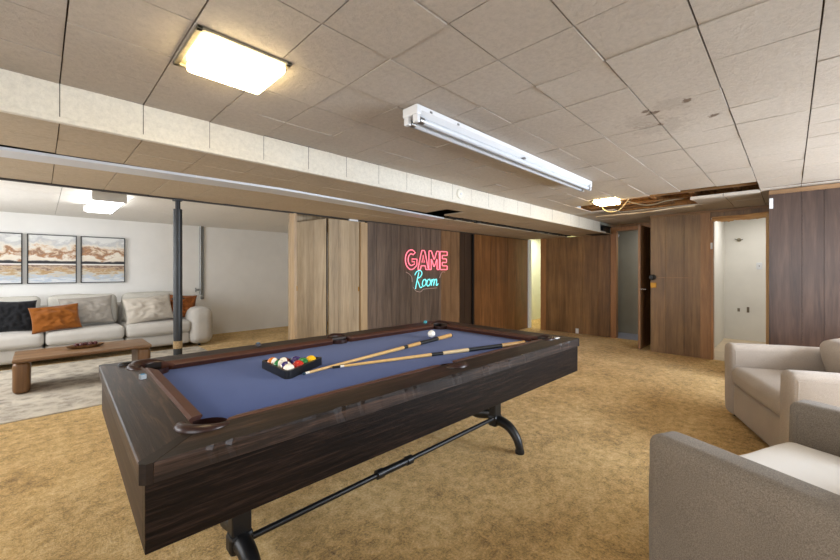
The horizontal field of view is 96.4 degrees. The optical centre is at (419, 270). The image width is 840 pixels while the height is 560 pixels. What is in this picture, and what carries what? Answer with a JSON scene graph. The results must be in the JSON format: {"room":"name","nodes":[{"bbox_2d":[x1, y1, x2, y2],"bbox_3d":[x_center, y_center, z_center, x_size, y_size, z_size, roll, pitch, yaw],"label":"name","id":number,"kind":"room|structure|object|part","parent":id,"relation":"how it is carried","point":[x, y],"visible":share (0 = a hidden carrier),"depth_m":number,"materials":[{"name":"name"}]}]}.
{"room":"basement game room","nodes":[
{"label":"basement game room","id":0,"kind":"room"},
{"bbox_2d":[0,211,327,333],"bbox_3d":[-4.631,0.151,7.037,0.120,2.230,6.900,0,0,45],"label":"wall","id":1,"kind":"structure","parent":0,"point":[246,271],"depth_m":7.29,"materials":[{"name":"white paint"}]},
{"bbox_2d":[0,232,22,283],"bbox_3d":[-6.128,-0.180,5.404,0.044,0.755,0.553,0,0,45],"label":"framed painting","id":2,"kind":"object","parent":1,"relation":"attached to","point":[11,244],"visible":1,"depth_m":5.51,"materials":[{"name":"black"}]},
{"bbox_2d":[27,233,76,283],"bbox_3d":[-5.707,-0.180,5.830,0.044,0.755,0.553,0,0,45],"label":"framed painting","id":3,"kind":"object","parent":1,"relation":"attached to","point":[50,258],"visible":1,"depth_m":5.81,"materials":[{"name":"black"}]},
{"bbox_2d":[81,236,124,282],"bbox_3d":[-5.281,-0.180,6.261,0.044,0.755,0.566,0,0,45],"label":"framed painting","id":4,"kind":"object","parent":1,"relation":"attached to","point":[102,258],"visible":1,"depth_m":6.24,"materials":[{"name":"black"}]},
{"bbox_2d":[195,226,203,298],"bbox_3d":[-4.273,-0.154,7.271,0.060,1.418,0.160,0,0,45],"label":"conduit","id":5,"kind":"object","parent":1,"relation":"attached to","point":[201,228],"visible":1,"depth_m":7.28,"materials":[{"name":"grey"}]},
{"bbox_2d":[0,180,364,235],"bbox_3d":[-3.018,-0.869,5.823,4.000,0.013,7.440,0,0,45],"label":"ceiling","id":6,"kind":"structure","parent":0,"point":[17,197],"depth_m":5.38,"materials":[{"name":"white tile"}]},
{"bbox_2d":[83,191,126,213],"bbox_3d":[-3.838,-0.811,4.552,1.180,0.104,0.300,0,0,45],"label":"ceiling light","id":7,"kind":"object","parent":6,"relation":"attached to","point":[98,202],"visible":1,"depth_m":4.24,"materials":[{"name":"grey"}]},
{"bbox_2d":[85,198,123,213],"bbox_3d":[-3.838,-0.796,4.552,1.110,0.075,0.280,0,0,45],"label":"diffuser","id":8,"kind":"object","parent":7,"relation":"attached to","point":[94,206],"depth_m":4.50,"materials":[{"name":"white"}]},
{"bbox_2d":[0,68,610,239],"bbox_3d":[-0.330,-0.797,4.388,1.842,0.232,9.422,0,0,45],"label":"beam","id":9,"kind":"structure","parent":0,"point":[18,90],"depth_m":2.65,"materials":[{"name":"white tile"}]},
{"bbox_2d":[0,146,443,219],"bbox_3d":[-1.580,-0.677,2.939,0.380,0.017,5.360,0,0,45],"label":"ceiling track","id":10,"kind":"object","parent":9,"relation":"attached to","point":[6,152],"visible":1,"depth_m":2.69,"materials":[{"name":"silver metal"}]},
{"bbox_2d":[0,177,525,239],"bbox_3d":[-0.884,-0.686,5.022,0.042,0.024,9.300,0,0,45],"label":"trim","id":11,"kind":"structure","parent":9,"relation":"attached to","point":[5,179],"depth_m":3.65,"materials":[{"name":"black"}]},
{"bbox_2d":[288,218,325,339],"bbox_3d":[-1.401,0.292,4.673,0.453,1.910,0.040,0,0,-22],"label":"door","id":12,"kind":"structure","parent":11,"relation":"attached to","point":[311,235],"depth_m":4.68,"materials":[{"name":"beige wood"}]},
{"bbox_2d":[0,104,605,232],"bbox_3d":[0.230,-0.696,3.653,0.032,0.026,8.920,0,0,45],"label":"trim","id":13,"kind":"structure","parent":9,"relation":"attached to","point":[3,108],"depth_m":2.20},
{"bbox_2d":[456,189,463,198],"bbox_3d":[0.412,-0.779,3.811,0.029,0.100,0.100,0,0,45],"label":"smoke detector base","id":14,"kind":"object","parent":9,"relation":"attached to","point":[459,193],"visible":1,"depth_m":3.80,"materials":[{"name":"white"}]},
{"bbox_2d":[444,213,569,235],"bbox_3d":[1.664,-0.715,6.184,0.127,0.064,3.738,0,0,45],"label":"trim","id":15,"kind":"structure","parent":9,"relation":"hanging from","point":[449,217],"depth_m":5.74,"materials":[{"name":"wood"}]},
{"bbox_2d":[289,213,347,231],"bbox_3d":[-1.316,-0.631,4.970,0.020,0.230,0.880,0,0,45],"label":"trim","id":16,"kind":"structure","parent":0,"point":[300,218],"depth_m":4.83,"materials":[{"name":"wood"}]},
{"bbox_2d":[0,318,769,559],"bbox_3d":[0.782,1.315,5.202,10.400,0.104,11.900,0,0,45],"label":"floor","id":17,"kind":"structure","parent":0,"point":[578,489],"depth_m":2.24,"materials":[{"name":"carpet"}]},
{"bbox_2d":[0,346,206,424],"bbox_3d":[-4.024,1.260,4.223,2.420,0.012,3.350,0,0,45],"label":"area rug","id":18,"kind":"object","parent":17,"relation":"on","point":[69,386],"visible":0.56,"depth_m":4.00,"materials":[{"name":"carpet"}]},
{"bbox_2d":[12,338,151,393],"bbox_3d":[-3.855,1.071,4.337,0.580,0.365,1.150,0,0,45],"label":"coffee table","id":19,"kind":"object","parent":18,"relation":"on","point":[21,361],"visible":0.8,"depth_m":4.08,"materials":[{"name":"brown wood"}]},
{"bbox_3d":[-4.213,1.091,3.974,0.500,0.326,0.130,0,0,45],"label":"leg","id":20,"kind":"part","parent":19,"relation":"part of","materials":[{"name":"brown wood"}]},
{"bbox_2d":[65,342,104,348],"bbox_3d":[-3.880,0.872,4.354,0.154,0.034,0.350,0,0,39],"label":"wooden tray","id":21,"kind":"object","parent":19,"relation":"on","point":[99,343],"visible":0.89,"depth_m":4.30,"materials":[{"name":"brown wood"}]},
{"bbox_3d":[-3.496,1.091,4.699,0.500,0.326,0.130,0,0,45],"label":"leg","id":22,"kind":"part","parent":19,"relation":"part of","materials":[{"name":"brown wood"}]},
{"bbox_2d":[0,291,212,364],"bbox_3d":[-5.056,0.805,5.615,1.155,0.922,3.310,0,0,45],"label":"sofa","id":23,"kind":"object","parent":17,"relation":"on","point":[197,324],"visible":0.61,"depth_m":5.58,"materials":[{"name":"fabric"}]},
{"bbox_2d":[0,300,36,331],"bbox_3d":[-5.361,0.602,4.969,0.399,0.415,0.226,0,0,-40],"label":"throw pillow","id":24,"kind":"object","parent":23,"relation":"on","point":[14,316],"visible":0.88,"depth_m":4.93,"materials":[{"name":"black fabric"}]},
{"bbox_2d":[0,296,40,307],"bbox_3d":[-5.702,0.602,5.068,0.352,0.509,0.828,0,0,45],"label":"cushion","id":25,"kind":"object","parent":23,"relation":"on","point":[18,298],"depth_m":5.18,"materials":[{"name":"fabric"}]},
{"bbox_2d":[0,330,43,350],"bbox_3d":[-5.524,0.909,4.900,0.784,0.233,0.872,0,0,45],"label":"seat cushion","id":26,"kind":"object","parent":23,"relation":"on","point":[9,340],"depth_m":4.82,"materials":[{"name":"fabric"}]},
{"bbox_3d":[-5.617,1.097,4.992,0.917,0.202,0.869,0,0,45],"label":"seat","id":27,"kind":"part","parent":23,"relation":"part of","materials":[{"name":"fabric"}]},
{"bbox_2d":[28,303,81,333],"bbox_3d":[-4.941,0.641,5.095,0.222,0.375,0.518,0,0,36],"label":"throw pillow","id":28,"kind":"object","parent":23,"relation":"on","point":[44,319],"visible":1,"depth_m":5.04,"materials":[{"name":"orange fabric"}]},
{"bbox_3d":[-5.338,0.862,5.923,0.320,0.670,2.620,0,0,45],"label":"frame","id":29,"kind":"part","parent":23,"relation":"part of","materials":[{"name":"fabric"}]},
{"bbox_2d":[47,294,117,323],"bbox_3d":[-5.098,0.600,5.683,0.351,0.509,0.801,0,0,45],"label":"cushion","id":30,"kind":"object","parent":23,"relation":"on","point":[52,300],"depth_m":5.64,"materials":[{"name":"fabric"}]},
{"bbox_3d":[-5.010,1.097,5.606,0.916,0.203,0.845,0,0,45],"label":"seat","id":31,"kind":"part","parent":23,"relation":"part of","materials":[{"name":"fabric"}]},
{"bbox_2d":[44,322,124,345],"bbox_3d":[-4.918,0.912,5.514,0.782,0.231,0.845,0,0,45],"label":"seat cushion","id":32,"kind":"object","parent":23,"relation":"on","point":[103,331],"depth_m":5.27,"materials":[{"name":"fabric"}]},
{"bbox_2d":[58,295,114,324],"bbox_3d":[-4.856,0.582,5.474,0.628,0.429,0.239,0,0,-40],"label":"throw pillow","id":33,"kind":"object","parent":23,"relation":"on","point":[98,309],"visible":0.72,"depth_m":5.47,"materials":[{"name":"grey fabric"}]},
{"bbox_2d":[121,291,172,321],"bbox_3d":[-4.492,0.599,6.293,0.355,0.510,0.820,0,0,45],"label":"cushion","id":34,"kind":"object","parent":23,"relation":"on","point":[154,293],"depth_m":6.07,"materials":[{"name":"fabric"}]},
{"bbox_2d":[122,293,172,324],"bbox_3d":[-4.280,0.602,5.932,0.256,0.457,0.664,0,0,39],"label":"throw pillow","id":35,"kind":"object","parent":23,"relation":"on","point":[138,310],"visible":1,"depth_m":5.87,"materials":[{"name":"beige fabric"}]},
{"bbox_2d":[120,318,190,337],"bbox_3d":[-4.316,0.910,6.124,0.783,0.230,0.862,0,0,45],"label":"seat cushion","id":36,"kind":"object","parent":23,"relation":"on","point":[161,328],"depth_m":5.84,"materials":[{"name":"fabric"}]},
{"bbox_3d":[-4.409,1.097,6.216,0.915,0.204,0.860,0,0,45],"label":"seat","id":37,"kind":"part","parent":23,"relation":"part of","materials":[{"name":"fabric"}]},
{"bbox_2d":[170,295,196,316],"bbox_3d":[-4.075,0.607,6.403,0.448,0.423,0.221,0,0,-21],"label":"throw pillow","id":38,"kind":"object","parent":23,"relation":"on","point":[189,301],"visible":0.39,"depth_m":6.39,"materials":[{"name":"orange fabric"}]},
{"bbox_3d":[-4.021,0.920,6.658,1.147,0.624,0.370,0,0,45],"label":"arm","id":39,"kind":"part","parent":23,"relation":"part of","materials":[{"name":"fabric"}]},
{"bbox_2d":[171,199,184,354],"bbox_3d":[-2.305,0.296,3.571,0.160,1.940,0.160,0,0,45],"label":"support pole","id":40,"kind":"object","parent":17,"relation":"on","point":[177,298],"visible":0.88,"depth_m":3.54,"materials":[{"name":"metal"}]},
{"bbox_2d":[290,213,296,339],"bbox_3d":[-1.503,0.290,4.447,0.110,1.953,0.030,0,0,45],"label":"trim","id":41,"kind":"structure","parent":17,"relation":"on","point":[293,217],"depth_m":4.42,"materials":[{"name":"wood"}]},
{"bbox_2d":[99,320,578,559],"bbox_3d":[-0.242,0.855,2.224,2.456,0.823,1.335,0,0,-44],"label":"pool table","id":42,"kind":"object","parent":17,"relation":"on","point":[211,438],"visible":0.98,"depth_m":1.46,"materials":[{"name":"brown wood"}]},
{"bbox_2d":[118,362,130,366],"bbox_3d":[-1.453,0.458,1.851,0.027,0.016,0.064,0,0,45],"label":"clip","id":43,"kind":"object","parent":42,"relation":"attached to","point":[122,363],"visible":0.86,"depth_m":1.84,"materials":[{"name":"black metal"}]},
{"bbox_2d":[139,373,146,379],"bbox_3d":[-1.195,0.456,1.617,0.022,0.022,0.022,0,0,33],"label":"cube","id":44,"kind":"object","parent":42,"relation":"on","point":[141,376],"visible":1,"depth_m":1.61,"materials":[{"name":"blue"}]},
{"bbox_3d":[-1.074,0.491,1.428,0.152,0.050,1.279,0,0,-44],"label":"rail","id":45,"kind":"part","parent":42,"relation":"part of","materials":[{"name":"brown wood"}]},
{"bbox_2d":[159,365,168,373],"bbox_3d":[-1.322,0.549,1.851,0.141,0.141,0.141,0,0,-44],"label":"cup","id":46,"kind":"object","parent":42,"relation":"on","point":[164,369],"depth_m":1.86,"materials":[{"name":"leather"}]},
{"bbox_2d":[144,368,202,423],"bbox_3d":[-1.001,0.483,1.498,0.052,0.041,0.865,0,0,-44],"label":"cushion","id":47,"kind":"object","parent":42,"relation":"on","point":[180,405],"depth_m":1.37,"materials":[{"name":"wood"}]},
{"bbox_2d":[193,417,226,423],"bbox_3d":[-0.662,0.549,1.162,0.129,0.141,0.129,0,0,-44],"label":"cup","id":48,"kind":"object","parent":42,"relation":"on","point":[195,419],"depth_m":1.22,"materials":[{"name":"leather"}]},
{"bbox_3d":[-0.732,0.896,1.524,0.092,0.470,0.072,0,0,-44],"label":"leg","id":49,"kind":"part","parent":42,"relation":"part of","materials":[{"name":"black metal"}]},
{"bbox_2d":[161,338,332,369],"bbox_3d":[-0.944,0.483,2.230,0.980,0.041,0.052,0,0,-44],"label":"cushion","id":50,"kind":"object","parent":42,"relation":"on","point":[200,361],"depth_m":2.15,"materials":[{"name":"wood"}]},
{"bbox_2d":[267,357,277,363],"bbox_3d":[-0.761,0.476,1.939,0.057,0.057,0.057,0,0,-15],"label":"ball","id":51,"kind":"object","parent":42,"relation":"on","point":[271,360],"visible":0.43,"depth_m":1.92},
{"bbox_3d":[-0.652,0.491,2.652,2.400,0.050,0.152,0,0,-44],"label":"rail","id":52,"kind":"part","parent":42,"relation":"part of","materials":[{"name":"brown wood"}]},
{"bbox_2d":[273,360,283,366],"bbox_3d":[-0.708,0.476,1.884,0.057,0.057,0.057,0,0,-18],"label":"ball","id":53,"kind":"object","parent":42,"relation":"on","point":[278,363],"visible":0.38,"depth_m":1.86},
{"bbox_2d":[280,357,289,361],"bbox_3d":[-0.703,0.476,1.942,0.057,0.057,0.057,0,0,-19],"label":"ball","id":54,"kind":"object","parent":42,"relation":"on","point":[284,359],"visible":0.3,"depth_m":1.93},
{"bbox_2d":[280,361,290,367],"bbox_3d":[-0.661,0.476,1.851,0.057,0.057,0.057,0,0,-23],"label":"ball","id":55,"kind":"object","parent":42,"relation":"on","point":[283,364],"visible":0.39,"depth_m":1.83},
{"bbox_2d":[283,364,294,369],"bbox_3d":[-0.630,0.476,1.803,0.057,0.057,0.057,0,0,-15],"label":"ball","id":56,"kind":"object","parent":42,"relation":"on","point":[287,366],"visible":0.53,"depth_m":1.78,"materials":[{"name":"plastic"}]},
{"bbox_2d":[262,357,321,378],"bbox_3d":[-0.629,0.485,1.935,0.266,0.038,0.300,0,0,-44],"label":"ball rack","id":57,"kind":"object","parent":42,"relation":"on","point":[285,374],"visible":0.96,"depth_m":1.84,"materials":[{"name":"black plastic"}]},
{"bbox_2d":[290,356,299,364],"bbox_3d":[-0.651,0.476,1.966,0.057,0.057,0.057,0,0,45],"label":"ball","id":58,"kind":"object","parent":42,"relation":"on","point":[293,359],"visible":0.4,"depth_m":1.95,"materials":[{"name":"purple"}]},
{"bbox_2d":[293,360,303,366],"bbox_3d":[-0.609,0.476,1.876,0.057,0.057,0.057,0,0,45],"label":"ball","id":59,"kind":"object","parent":42,"relation":"on","point":[296,363],"visible":0.48,"depth_m":1.86,"materials":[{"name":"red"}]},
{"bbox_2d":[299,357,307,363],"bbox_3d":[-0.604,0.476,1.933,0.057,0.057,0.057,0,0,45],"label":"ball","id":60,"kind":"object","parent":42,"relation":"on","point":[304,360],"visible":0.41,"depth_m":1.92,"materials":[{"name":"green"}]},
{"bbox_2d":[306,355,315,361],"bbox_3d":[-0.577,0.476,1.984,0.057,0.057,0.057,0,0,45],"label":"ball","id":61,"kind":"object","parent":42,"relation":"on","point":[310,357],"visible":0.45,"depth_m":1.97,"materials":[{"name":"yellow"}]},
{"bbox_2d":[226,365,440,420],"bbox_3d":[-0.267,0.483,1.523,0.980,0.041,0.052,0,0,-44],"label":"cushion","id":62,"kind":"object","parent":42,"relation":"on","point":[267,409],"depth_m":1.40,"materials":[{"name":"wood"}]},
{"bbox_2d":[333,338,347,343],"bbox_3d":[-0.573,0.549,2.638,0.125,0.141,0.125,0,0,-44],"label":"pocket","id":63,"kind":"object","parent":42,"relation":"on","point":[335,340],"depth_m":2.60,"materials":[{"name":"leather"}]},
{"bbox_3d":[0.167,0.491,1.797,2.400,0.050,0.152,0,0,-44],"label":"rail","id":64,"kind":"part","parent":42,"relation":"part of","materials":[{"name":"brown wood"}]},
{"bbox_3d":[-0.082,1.084,2.132,1.720,0.051,0.027,0,0,-44],"label":"tie rod","id":65,"kind":"part","parent":42,"relation":"part of","materials":[{"name":"black metal"}]},
{"bbox_2d":[303,333,452,374],"bbox_3d":[-0.163,0.494,2.334,0.029,0.029,1.315,0,0,38],"label":"stick","id":66,"kind":"object","parent":42,"relation":"on","point":[450,334],"visible":1,"depth_m":2.26,"materials":[{"name":"beige"}]},
{"bbox_2d":[347,324,433,341],"bbox_3d":[-0.184,0.483,2.958,0.886,0.041,0.052,0,0,-44],"label":"cushion","id":67,"kind":"object","parent":42,"relation":"on","point":[421,328],"depth_m":2.89,"materials":[{"name":"wood"}]},
{"bbox_2d":[332,341,526,368],"bbox_3d":[0.135,0.493,2.247,1.329,0.029,0.029,0,0,-28],"label":"stick","id":68,"kind":"object","parent":42,"relation":"on","point":[502,345],"visible":0.95,"depth_m":2.23,"materials":[{"name":"beige"}]},
{"bbox_2d":[428,330,434,337],"bbox_3d":[0.087,0.476,2.825,0.057,0.057,0.057,0,0,45],"label":"ball","id":69,"kind":"object","parent":42,"relation":"on","point":[431,333],"visible":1,"depth_m":2.81,"materials":[{"name":"white"}]},
{"bbox_2d":[434,326,446,329],"bbox_3d":[0.177,0.549,3.287,0.137,0.141,0.137,0,0,-44],"label":"pocket","id":70,"kind":"object","parent":42,"relation":"on","point":[435,327],"depth_m":3.22,"materials":[{"name":"leather"}]},
{"bbox_2d":[447,324,537,340],"bbox_3d":[0.516,0.483,2.951,0.052,0.041,0.865,0,0,-44],"label":"cushion","id":71,"kind":"object","parent":42,"relation":"on","point":[450,327],"depth_m":2.89,"materials":[{"name":"fabric"}]},
{"bbox_3d":[0.550,0.896,2.752,0.092,0.470,0.072,0,0,-44],"label":"leg","id":72,"kind":"part","parent":42,"relation":"part of","materials":[{"name":"black metal"}]},
{"bbox_2d":[452,339,542,362],"bbox_3d":[0.493,0.483,2.252,0.886,0.041,0.052,0,0,-44],"label":"cushion","id":73,"kind":"object","parent":42,"relation":"on","point":[533,341],"depth_m":2.17,"materials":[{"name":"wood"}]},
{"bbox_3d":[0.590,0.491,3.021,0.152,0.050,1.279,0,0,-44],"label":"rail","id":74,"kind":"part","parent":42,"relation":"part of","materials":[{"name":"brown wood"}]},
{"bbox_2d":[649,400,839,559],"bbox_3d":[1.581,0.888,1.244,1.138,0.757,0.977,0,0,-22],"label":"armchair","id":75,"kind":"object","parent":17,"relation":"on","point":[707,501],"visible":1,"depth_m":1.27,"materials":[{"name":"white fabric"}]},
{"bbox_2d":[739,442,839,494],"bbox_3d":[1.544,0.891,1.334,0.818,0.220,0.782,0,0,-22],"label":"seat cushion","id":76,"kind":"object","parent":75,"relation":"on","point":[817,464],"depth_m":1.57,"materials":[{"name":"white fabric"}]},
{"bbox_3d":[2.033,0.936,1.419,0.168,0.620,0.964,0,0,-22],"label":"arm","id":77,"kind":"part","parent":75,"relation":"part of"},
{"bbox_2d":[724,338,839,446],"bbox_3d":[2.937,0.888,2.656,0.977,0.757,1.138,0,0,22],"label":"armchair","id":78,"kind":"object","parent":17,"relation":"on","point":[762,381],"visible":0.8,"depth_m":2.83,"materials":[{"name":"beige"}]},
{"bbox_2d":[732,367,783,415],"bbox_3d":[2.847,0.891,2.693,0.782,0.220,0.818,0,0,22],"label":"seat cushion","id":79,"kind":"object","parent":78,"relation":"on","point":[759,386],"depth_m":2.81,"materials":[{"name":"fabric"}]},
{"bbox_3d":[3.125,0.936,3.104,0.964,0.620,0.168,0,0,22],"label":"arm","id":80,"kind":"part","parent":78,"relation":"part of"},
{"bbox_3d":[2.756,0.936,2.207,0.965,0.618,0.169,0,0,22],"label":"arm","id":81,"kind":"part","parent":78,"relation":"part of"},
{"bbox_2d":[820,338,839,372],"bbox_3d":[3.142,0.678,2.573,0.342,0.337,0.820,0,0,22],"label":"cushion","id":82,"kind":"object","parent":78,"relation":"on","point":[829,349],"depth_m":2.83,"materials":[{"name":"fabric"}]},
{"bbox_2d":[0,0,839,224],"bbox_3d":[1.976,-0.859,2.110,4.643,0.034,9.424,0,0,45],"label":"ceiling","id":83,"kind":"structure","parent":0,"point":[629,98],"depth_m":1.69,"materials":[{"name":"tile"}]},
{"bbox_2d":[173,24,291,93],"bbox_3d":[-0.776,-0.841,1.555,0.340,0.048,0.350,0,0,45],"label":"ceiling light","id":84,"kind":"object","parent":83,"relation":"attached to","point":[208,53],"visible":1,"depth_m":1.49,"materials":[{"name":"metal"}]},
{"bbox_2d":[403,104,591,191],"bbox_3d":[0.783,-0.814,2.804,0.111,0.090,2.380,0,0,45],"label":"strip light","id":85,"kind":"object","parent":83,"relation":"attached to","point":[426,120],"visible":1,"depth_m":2.39,"materials":[{"name":"white metal"}]},
{"bbox_2d":[589,197,622,205],"bbox_3d":[2.309,-0.885,4.653,0.300,0.128,0.295,0,0,45],"label":"ceiling light","id":86,"kind":"object","parent":83,"relation":"attached to","point":[609,201],"visible":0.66,"depth_m":4.59,"materials":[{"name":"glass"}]},
{"bbox_2d":[620,200,631,205],"bbox_3d":[2.747,-1.032,5.159,0.045,0.198,2.000,0,0,45],"label":"joist","id":87,"kind":"object","parent":83,"relation":"attached to","point":[624,201],"visible":0.02,"depth_m":5.30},
{"bbox_2d":[590,196,688,208],"bbox_3d":[2.908,-0.909,5.062,1.180,0.022,0.050,0,0,45],"label":"strip","id":88,"kind":"object","parent":87,"relation":"attached to","point":[685,197],"visible":0.96,"depth_m":5.01,"materials":[{"name":"brown wood"}]},
{"bbox_2d":[610,201,674,209],"bbox_3d":[3.098,-0.909,5.269,0.800,0.022,0.050,0,0,45],"label":"strip","id":89,"kind":"object","parent":87,"relation":"attached to","point":[672,202],"visible":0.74,"depth_m":5.24,"materials":[{"name":"brown wood"}]},
{"bbox_2d":[602,198,682,211],"bbox_3d":[2.793,-0.812,4.702,0.942,0.173,0.230,0,0,6],"label":"cable","id":90,"kind":"object","parent":83,"relation":"hanging from","point":[680,198],"visible":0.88,"depth_m":4.69,"materials":[{"name":"brown plastic"}]},
{"bbox_2d":[596,205,694,216],"bbox_3d":[3.061,-0.806,5.183,0.255,0.048,1.225,0,0,-42],"label":"tile","id":91,"kind":"structure","parent":83,"relation":"hanging from","point":[691,206],"depth_m":4.97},
{"bbox_2d":[649,196,663,202],"bbox_3d":[3.038,-1.032,4.870,0.045,0.198,2.000,0,0,45],"label":"joist","id":92,"kind":"object","parent":83,"relation":"attached to","point":[657,197],"visible":0.04,"depth_m":4.92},
{"bbox_2d":[689,188,700,196],"bbox_3d":[3.330,-1.032,4.582,0.045,0.198,2.000,0,0,45],"label":"joist","id":93,"kind":"object","parent":83,"relation":"attached to","point":[693,194],"visible":0.04,"depth_m":4.66,"materials":[{"name":"wood"}]},
{"bbox_2d":[622,182,756,200],"bbox_3d":[2.855,-0.909,4.525,1.800,0.022,0.050,0,0,45],"label":"strip","id":94,"kind":"object","parent":93,"relation":"attached to","point":[750,183],"visible":0.56,"depth_m":4.20,"materials":[{"name":"brown wood"}]},
{"bbox_2d":[732,183,742,191],"bbox_3d":[3.622,-1.032,4.294,0.045,0.198,2.000,0,0,45],"label":"joist","id":95,"kind":"object","parent":83,"relation":"attached to","point":[740,188],"visible":0.14,"depth_m":4.37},
{"bbox_2d":[365,222,527,329],"bbox_3d":[0.855,0.290,6.804,0.050,1.953,4.559,0,0,45],"label":"wall","id":96,"kind":"structure","parent":0,"point":[500,263],"depth_m":6.34,"materials":[{"name":"wood"}]},
{"bbox_2d":[323,218,326,334],"bbox_3d":[-1.204,0.300,4.783,0.013,1.933,0.050,0,0,45],"label":"door frame","id":97,"kind":"structure","parent":96,"relation":"attached to","point":[323,218],"depth_m":4.79,"materials":[{"name":"wood"}]},
{"bbox_2d":[328,219,358,334],"bbox_3d":[-0.987,0.281,4.926,0.068,1.930,0.468,0,0,45],"label":"door","id":98,"kind":"structure","parent":96,"relation":"in","point":[343,235],"depth_m":4.92,"materials":[{"name":"beige wood"}]},
{"bbox_2d":[359,222,367,330],"bbox_3d":[-0.800,0.305,5.157,0.112,1.923,0.111,0,0,45],"label":"trim","id":99,"kind":"structure","parent":96,"relation":"attached to","point":[363,227],"depth_m":5.11,"materials":[{"name":"wood"}]},
{"bbox_2d":[405,249,447,291],"bbox_3d":[0.111,0.004,5.989,0.038,0.662,0.982,0,0,45],"label":"sign","id":100,"kind":"object","parent":96,"relation":"attached to","point":[436,262],"visible":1,"depth_m":5.97,"materials":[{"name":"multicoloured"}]},
{"bbox_2d":[472,234,473,323],"bbox_3d":[0.971,0.300,6.865,0.030,1.933,0.040,0,0,45],"label":"strip","id":101,"kind":"object","parent":96,"relation":"attached to","point":[472,234],"visible":0.64,"depth_m":6.85,"materials":[{"name":"black"}]},
{"bbox_2d":[528,240,530,327],"bbox_3d":[2.440,0.290,8.355,0.025,1.953,0.125,0,0,45],"label":"trim","id":102,"kind":"structure","parent":96,"relation":"attached to","point":[529,241],"depth_m":8.33,"materials":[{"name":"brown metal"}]},
{"bbox_2d":[531,239,540,319],"bbox_3d":[3.384,0.117,8.972,1.800,2.300,2.280,0,0,45],"label":"wall","id":103,"kind":"structure","parent":0,"point":[535,243],"depth_m":9.79,"materials":[{"name":"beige paint"}]},
{"bbox_2d":[546,222,650,336],"bbox_3d":[3.582,0.176,7.174,2.590,2.180,0.040,0,0,45],"label":"wall","id":104,"kind":"structure","parent":0,"point":[577,268],"depth_m":7.54,"materials":[{"name":"brown wood"}]},
{"bbox_2d":[541,239,545,329],"bbox_3d":[2.683,0.290,8.093,0.120,1.953,0.115,0,0,45],"label":"trim","id":105,"kind":"structure","parent":104,"relation":"attached to","point":[543,241],"depth_m":8.05,"materials":[{"name":"wood"}]},
{"bbox_2d":[610,225,650,337],"bbox_3d":[3.919,0.227,6.874,0.770,2.080,0.112,0,0,45],"label":"trim","id":106,"kind":"structure","parent":104,"relation":"attached to","point":[614,231],"depth_m":7.07,"materials":[{"name":"wood"}]},
{"bbox_2d":[635,225,650,348],"bbox_3d":[3.800,0.261,6.297,0.157,1.988,0.830,0,0,45],"label":"door","id":107,"kind":"structure","parent":104,"relation":"in","point":[644,233],"depth_m":6.15,"materials":[{"name":"brown wood"}]},
{"bbox_2d":[600,222,637,333],"bbox_3d":[4.094,0.117,7.272,2.000,2.300,0.700,0,0,45],"label":"wall","id":108,"kind":"structure","parent":0,"point":[627,240],"depth_m":7.58,"materials":[{"name":"grey paint"}]},
{"bbox_2d":[651,208,768,357],"bbox_3d":[4.417,0.202,5.703,1.395,2.130,0.878,0,0,45],"label":"wall","id":109,"kind":"structure","parent":0,"point":[675,240],"depth_m":5.64,"materials":[{"name":"brown wood"}]},
{"bbox_2d":[649,274,655,287],"bbox_3d":[3.607,0.162,5.830,0.095,0.210,0.095,0,0,45],"label":"lock","id":110,"kind":"object","parent":109,"relation":"attached to","point":[651,277],"visible":1,"depth_m":5.83,"materials":[{"name":"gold metal"}]},
{"bbox_3d":[3.606,0.102,5.832,0.090,0.090,0.095,0,0,45],"label":"knob","id":111,"kind":"part","parent":110,"relation":"part of","materials":[{"name":"black metal"}]},
{"bbox_2d":[700,213,710,359],"bbox_3d":[4.111,0.216,5.401,0.115,2.100,0.038,0,0,45],"label":"trim","id":112,"kind":"structure","parent":109,"relation":"attached to","point":[705,218],"depth_m":5.39,"materials":[{"name":"wood"}]},
{"bbox_2d":[650,205,768,217],"bbox_3d":[4.110,-0.845,5.397,1.400,0.033,0.045,0,0,45],"label":"trim","id":113,"kind":"structure","parent":109,"relation":"attached to","point":[763,206],"depth_m":5.33,"materials":[{"name":"wood"}]},
{"bbox_2d":[712,212,768,221],"bbox_3d":[4.390,-0.731,5.153,0.600,0.089,0.118,0,0,45],"label":"trim","id":114,"kind":"structure","parent":109,"relation":"attached to","point":[761,214],"depth_m":5.12,"materials":[{"name":"wood"}]},
{"bbox_2d":[711,218,765,347],"bbox_3d":[5.351,0.067,5.805,2.250,2.400,2.320,0,0,45],"label":"wall","id":115,"kind":"structure","parent":0,"point":[738,283],"depth_m":6.78,"materials":[{"name":"beige paint"}]},
{"bbox_2d":[710,219,713,359],"bbox_3d":[4.188,0.267,5.375,0.030,2.000,0.126,0,0,45],"label":"trim","id":116,"kind":"structure","parent":115,"relation":"attached to","point":[712,222],"depth_m":5.34,"materials":[{"name":"brown wood"}]},
{"bbox_2d":[756,263,761,268],"bbox_3d":[6.035,-0.084,6.676,0.075,0.120,0.014,0,0,45],"label":"light switch","id":117,"kind":"object","parent":115,"relation":"attached to","point":[758,265],"visible":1,"depth_m":6.68,"materials":[{"name":"white plastic"}]},
{"bbox_2d":[766,213,768,343],"bbox_3d":[4.618,0.257,4.960,0.067,2.020,0.112,0,0,45],"label":"trim","id":118,"kind":"structure","parent":115,"relation":"attached to","point":[767,217],"depth_m":4.93,"materials":[{"name":"wood"}]},
{"bbox_2d":[769,188,839,346],"bbox_3d":[4.980,0.202,3.665,2.268,2.130,1.246,0,0,45],"label":"wall","id":119,"kind":"structure","parent":0,"point":[804,226],"depth_m":3.84,"materials":[{"name":"brown wood"}]},
{"bbox_2d":[769,183,839,194],"bbox_3d":[4.563,-0.837,3.244,2.270,0.046,0.070,0,0,45],"label":"trim","id":120,"kind":"structure","parent":119,"relation":"attached to","point":[833,185],"depth_m":3.82,"materials":[{"name":"wood"}]}
]}

